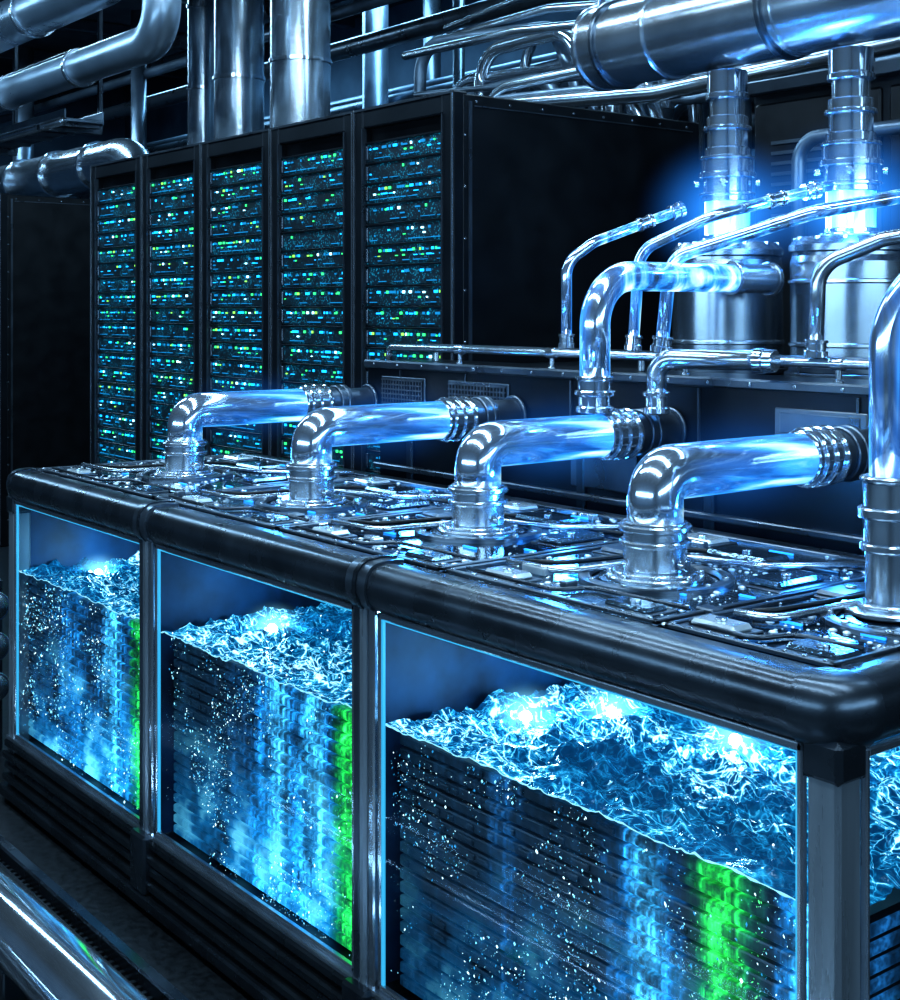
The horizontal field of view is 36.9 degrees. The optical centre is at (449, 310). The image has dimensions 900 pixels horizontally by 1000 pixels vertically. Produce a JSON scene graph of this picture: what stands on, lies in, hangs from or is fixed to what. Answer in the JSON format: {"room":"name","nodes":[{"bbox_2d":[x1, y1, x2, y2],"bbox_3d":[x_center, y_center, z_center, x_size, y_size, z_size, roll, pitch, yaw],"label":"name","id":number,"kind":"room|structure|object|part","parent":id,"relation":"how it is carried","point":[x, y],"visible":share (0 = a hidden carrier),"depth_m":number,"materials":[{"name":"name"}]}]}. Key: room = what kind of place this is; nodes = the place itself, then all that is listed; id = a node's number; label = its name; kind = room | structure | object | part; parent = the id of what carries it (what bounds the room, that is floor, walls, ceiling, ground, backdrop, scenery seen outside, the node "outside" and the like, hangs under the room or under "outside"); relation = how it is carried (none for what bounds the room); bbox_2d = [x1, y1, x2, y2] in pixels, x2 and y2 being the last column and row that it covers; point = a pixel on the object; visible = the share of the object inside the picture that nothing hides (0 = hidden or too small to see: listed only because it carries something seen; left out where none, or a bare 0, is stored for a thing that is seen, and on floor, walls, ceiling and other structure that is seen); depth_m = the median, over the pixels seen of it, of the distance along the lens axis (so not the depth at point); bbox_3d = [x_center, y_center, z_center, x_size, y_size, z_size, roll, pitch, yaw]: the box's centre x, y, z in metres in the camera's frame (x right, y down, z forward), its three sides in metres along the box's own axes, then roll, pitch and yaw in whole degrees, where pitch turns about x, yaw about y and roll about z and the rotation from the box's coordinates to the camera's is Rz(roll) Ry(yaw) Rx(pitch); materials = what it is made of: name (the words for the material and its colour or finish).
{"room":"data center","nodes":[
{"label":"data center","id":0,"kind":"room"},
{"bbox_2d":[0,75,124,197],"bbox_3d":[-9.270,-0.700,16.017,11.500,5.000,0.100,0,0,-38],"label":"wall","id":1,"kind":"structure","parent":0,"point":[115,129],"depth_m":19.11,"materials":[{"name":"paint"}]},
{"bbox_2d":[0,546,255,999],"bbox_3d":[-2.639,1.850,7.493,11.500,0.100,21.500,0,0,-38],"label":"floor","id":2,"kind":"structure","parent":0,"point":[176,961],"depth_m":4.10,"materials":[{"name":"rubber"}]},
{"bbox_2d":[0,579,8,749],"bbox_3d":[-2.860,1.450,6.719,0.160,0.700,3.450,0,0,-38],"label":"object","id":3,"kind":"structure","parent":2,"relation":"on","point":[4,601],"depth_m":5.38,"materials":[{"name":"metal"}]},
{"bbox_2d":[0,193,89,546],"bbox_3d":[-3.054,0.455,10.979,1.474,2.690,0.726,0,0,-38],"label":"cabinet","id":4,"kind":"object","parent":2,"relation":"on","point":[45,241],"visible":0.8,"depth_m":10.45,"materials":[{"name":"metal"}]},
{"bbox_2d":[0,862,149,999],"bbox_3d":[-0.992,1.676,3.389,0.196,0.248,7.000,0,0,-38],"label":"pipe","id":5,"kind":"object","parent":2,"relation":"on","point":[42,957],"visible":1,"depth_m":3.33,"materials":[{"name":"silver metal"}]},
{"bbox_2d":[0,834,189,999],"bbox_3d":[-1.010,1.775,3.755,0.160,0.050,7.400,0,0,-38],"label":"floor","id":6,"kind":"structure","parent":2,"relation":"on","point":[143,975],"depth_m":3.86,"materials":[{"name":"black metal"}]},
{"bbox_2d":[90,155,141,463],"bbox_3d":[-1.407,0.455,8.455,1.474,2.690,0.726,0,0,-38],"label":"rack","id":7,"kind":"object","parent":2,"relation":"on","point":[115,186],"visible":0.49,"depth_m":8.04,"materials":[{"name":"metal"}]},
{"bbox_2d":[141,143,200,459],"bbox_3d":[-0.962,0.455,7.883,1.474,2.690,0.726,0,0,-38],"label":"rack","id":8,"kind":"object","parent":2,"relation":"on","point":[170,178],"visible":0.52,"depth_m":7.50,"materials":[{"name":"metal"}]},
{"bbox_2d":[200,128,270,455],"bbox_3d":[-0.518,0.455,7.312,1.474,2.690,0.726,0,0,-38],"label":"rack","id":9,"kind":"object","parent":2,"relation":"on","point":[234,170],"visible":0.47,"depth_m":6.88,"materials":[{"name":"metal"}]},
{"bbox_2d":[270,111,353,469],"bbox_3d":[-0.073,0.455,6.740,1.474,2.690,0.726,0,0,-38],"label":"rack","id":10,"kind":"object","parent":2,"relation":"on","point":[311,161],"visible":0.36,"depth_m":6.32,"materials":[{"name":"metal"}]},
{"bbox_2d":[0,452,899,999],"bbox_3d":[-0.117,1.185,3.861,1.081,1.231,3.712,0,0,-38],"label":"tank","id":11,"kind":"object","parent":2,"relation":"on","point":[359,748],"visible":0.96,"depth_m":3.11,"materials":[{"name":"metal"}]},
{"bbox_2d":[154,384,377,477],"bbox_3d":[-0.677,0.390,5.041,0.904,0.400,0.340,0,0,-38],"label":"pipe","id":12,"kind":"object","parent":11,"relation":"attached to","point":[184,452],"visible":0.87,"depth_m":4.88,"materials":[{"name":"metal"}]},
{"bbox_2d":[276,395,526,506],"bbox_3d":[-0.144,0.390,4.340,0.923,0.400,0.340,0,0,-38],"label":"pipe","id":13,"kind":"object","parent":11,"relation":"attached to","point":[311,476],"visible":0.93,"depth_m":4.18,"materials":[{"name":"metal"}]},
{"bbox_3d":[-0.096,0.600,3.858,0.930,0.061,3.580,0,0,-38],"label":"lid","id":14,"kind":"part","parent":11,"relation":"part of","materials":[{"name":"metal"}]},
{"bbox_2d":[437,407,686,536],"bbox_3d":[0.326,0.390,3.793,0.853,0.400,0.340,0,0,-38],"label":"pipe","id":15,"kind":"object","parent":11,"relation":"attached to","point":[477,501],"depth_m":3.64,"materials":[{"name":"silver metal"}]},
{"bbox_2d":[606,425,868,586],"bbox_3d":[0.737,0.390,3.194,0.940,0.400,0.340,0,0,-38],"label":"pipe","id":16,"kind":"object","parent":11,"relation":"attached to","point":[654,540],"visible":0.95,"depth_m":2.99,"materials":[{"name":"metal"}]},
{"bbox_2d":[844,274,899,622],"bbox_3d":[1.139,0.146,2.588,0.744,0.887,0.170,0,0,8],"label":"riser pipe","id":17,"kind":"object","parent":11,"relation":"on","point":[879,508],"visible":0.97,"depth_m":2.59,"materials":[{"name":"metal"}]},
{"bbox_2d":[0,0,899,239],"bbox_3d":[0.126,-0.650,10.491,2.202,4.900,18.162,0,0,-38],"label":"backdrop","id":18,"kind":"object","parent":2,"relation":"on","point":[553,78],"visible":0.26,"depth_m":9.54,"materials":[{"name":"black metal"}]},
{"bbox_2d":[0,138,149,197],"bbox_3d":[-4.500,-0.990,14.527,0.487,1.306,6.110,0,0,-38],"label":"pipe","id":19,"kind":"object","parent":18,"relation":"attached to","point":[57,173],"visible":0.54,"depth_m":13.44,"materials":[{"name":"metal"}]},
{"bbox_2d":[353,90,698,473],"bbox_3d":[0.371,0.455,6.169,1.474,2.690,0.726,0,0,-38],"label":"rack","id":20,"kind":"object","parent":2,"relation":"on","point":[469,210],"visible":0.44,"depth_m":5.75,"materials":[{"name":"metal"}]},
{"bbox_2d":[364,344,868,555],"bbox_3d":[1.525,0.963,4.039,1.368,1.674,4.335,0,0,-38],"label":"cabinet","id":21,"kind":"object","parent":2,"relation":"on","point":[712,405],"depth_m":4.16,"materials":[{"name":"metal"}]},
{"bbox_3d":[1.106,0.163,3.667,0.151,0.074,4.263,0,0,-38],"label":"conduit rail","id":22,"kind":"part","parent":21,"relation":"part of","materials":[{"name":"silver metal"}]},
{"bbox_2d":[643,348,780,414],"bbox_3d":[0.731,0.202,3.815,0.400,0.196,0.080,0,0,33],"label":"drain pipe","id":23,"kind":"object","parent":21,"relation":"attached to","point":[758,360],"visible":1,"depth_m":3.82,"materials":[{"name":"metal"}]},
{"bbox_2d":[671,68,787,374],"bbox_3d":[0.971,-0.308,4.726,0.680,1.053,0.680,0,0,-38],"label":"canister","id":24,"kind":"object","parent":21,"relation":"on","point":[700,320],"visible":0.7,"depth_m":4.64,"materials":[{"name":"metal"}]},
{"bbox_2d":[558,201,686,348],"bbox_3d":[0.591,-0.124,4.616,0.482,0.508,0.061,0,0,-21],"label":"hose","id":25,"kind":"object","parent":24,"relation":"attached to","point":[678,209],"visible":1,"depth_m":4.54,"materials":[{"name":"blue"}]},
{"bbox_2d":[574,261,783,413],"bbox_3d":[0.706,0.071,4.114,0.850,0.451,0.120,0,0,-38],"label":"pipe","id":26,"kind":"object","parent":24,"relation":"attached to","point":[594,393],"depth_m":3.92,"materials":[{"name":"silver metal"}]},
{"bbox_2d":[650,189,899,352],"bbox_3d":[1.094,-0.140,3.906,1.073,0.547,0.173,0,0,22],"label":"pipe","id":27,"kind":"object","parent":21,"relation":"attached to","point":[662,341],"visible":0.85,"depth_m":3.94,"materials":[{"name":"silver metal"}]},
{"bbox_2d":[784,45,899,379],"bbox_3d":[1.284,-0.308,4.323,0.680,1.053,0.680,0,0,-38],"label":"canister","id":28,"kind":"object","parent":21,"relation":"on","point":[850,163],"visible":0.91,"depth_m":4.24,"materials":[{"name":"metal"}]},
{"bbox_2d":[624,180,822,350],"bbox_3d":[0.856,-0.138,4.225,0.618,0.540,0.167,0,0,6],"label":"hose","id":29,"kind":"object","parent":28,"relation":"attached to","point":[813,189],"visible":0.97,"depth_m":4.22,"materials":[{"name":"blue"}]},
{"bbox_2d":[570,0,899,91],"bbox_3d":[1.735,-1.010,3.744,0.346,0.346,3.812,0,0,-38],"label":"pipe","id":30,"kind":"object","parent":28,"relation":"on","point":[615,44],"visible":1,"depth_m":4.64,"materials":[{"name":"metal"}]},
{"bbox_2d":[791,119,899,256],"bbox_3d":[2.245,-0.620,4.260,0.340,1.660,4.400,0,0,-38],"label":"overhead pipework","id":31,"kind":"object","parent":21,"relation":"attached to","point":[809,140],"visible":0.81,"depth_m":5.49,"materials":[{"name":"silver metal"}]},
{"bbox_2d":[803,229,899,358],"bbox_3d":[1.321,-0.086,3.584,0.743,0.435,0.086,0,0,15],"label":"hose","id":32,"kind":"object","parent":21,"relation":"attached to","point":[815,345],"visible":1,"depth_m":3.65,"materials":[{"name":"metal"}]},
{"bbox_2d":[748,57,899,354],"bbox_3d":[2.835,0.400,4.529,0.700,2.800,4.100,0,0,-38],"label":"wall panel","id":33,"kind":"object","parent":2,"relation":"on","point":[787,108],"visible":0.25,"depth_m":5.75,"materials":[{"name":"metal"}]},
{"bbox_2d":[0,0,412,88],"bbox_3d":[-2.639,-3.250,7.493,11.500,0.100,21.500,0,0,-38],"label":"ceiling","id":34,"kind":"structure","parent":0,"point":[59,41],"depth_m":15.73,"materials":[{"name":"paint"}]},
{"bbox_2d":[0,10,103,155],"bbox_3d":[-5.184,-2.308,13.558,0.530,1.784,7.800,0,0,-38],"label":"cable tray","id":35,"kind":"object","parent":34,"relation":"hanging from","point":[46,127],"visible":0.61,"depth_m":10.94,"materials":[{"name":"metal"}]},
{"bbox_2d":[0,0,120,52],"bbox_3d":[-5.025,-2.586,12.433,0.375,1.187,9.770,0,0,-38],"label":"duct","id":36,"kind":"object","parent":34,"relation":"hanging from","point":[21,21],"visible":1,"depth_m":9.58,"materials":[{"name":"metal"}]},
{"bbox_2d":[0,0,180,112],"bbox_3d":[-4.839,-2.371,12.357,0.275,1.618,10.120,0,0,-38],"label":"pipe","id":37,"kind":"object","parent":34,"relation":"hanging from","point":[156,31],"visible":1,"depth_m":8.98,"materials":[{"name":"metal"}]},
{"bbox_2d":[0,0,354,78],"bbox_3d":[-2.448,-3.125,7.248,11.300,0.130,18.120,0,0,-38],"label":"beams","id":38,"kind":"structure","parent":34,"relation":"attached to","point":[79,26],"depth_m":14.98,"materials":[{"name":"metal"}]},
{"bbox_2d":[186,0,213,144],"bbox_3d":[-1.977,-1.850,10.795,0.264,2.700,0.264,0,0,-13],"label":"duct pipe","id":39,"kind":"object","parent":34,"relation":"hanging from","point":[200,88],"visible":0.34,"depth_m":10.69,"materials":[{"name":"metal"}]},
{"bbox_2d":[212,0,265,139],"bbox_3d":[-1.614,-1.850,10.329,0.404,2.700,0.404,0,0,-18],"label":"duct pipe","id":40,"kind":"object","parent":34,"relation":"hanging from","point":[238,78],"visible":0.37,"depth_m":10.17,"materials":[{"name":"metal"}]},
{"bbox_2d":[268,0,331,127],"bbox_3d":[-1.068,-1.850,9.627,0.453,2.700,0.453,0,0,-19],"label":"duct pipe","id":41,"kind":"object","parent":34,"relation":"hanging from","point":[299,61],"visible":0.37,"depth_m":9.44,"materials":[{"name":"metal"}]},
{"bbox_2d":[125,0,754,223],"bbox_3d":[1.939,-0.700,11.054,0.100,5.000,21.500,0,0,-38],"label":"wall","id":42,"kind":"structure","parent":0,"point":[171,121],"depth_m":14.73,"materials":[{"name":"paint"}]}
]}

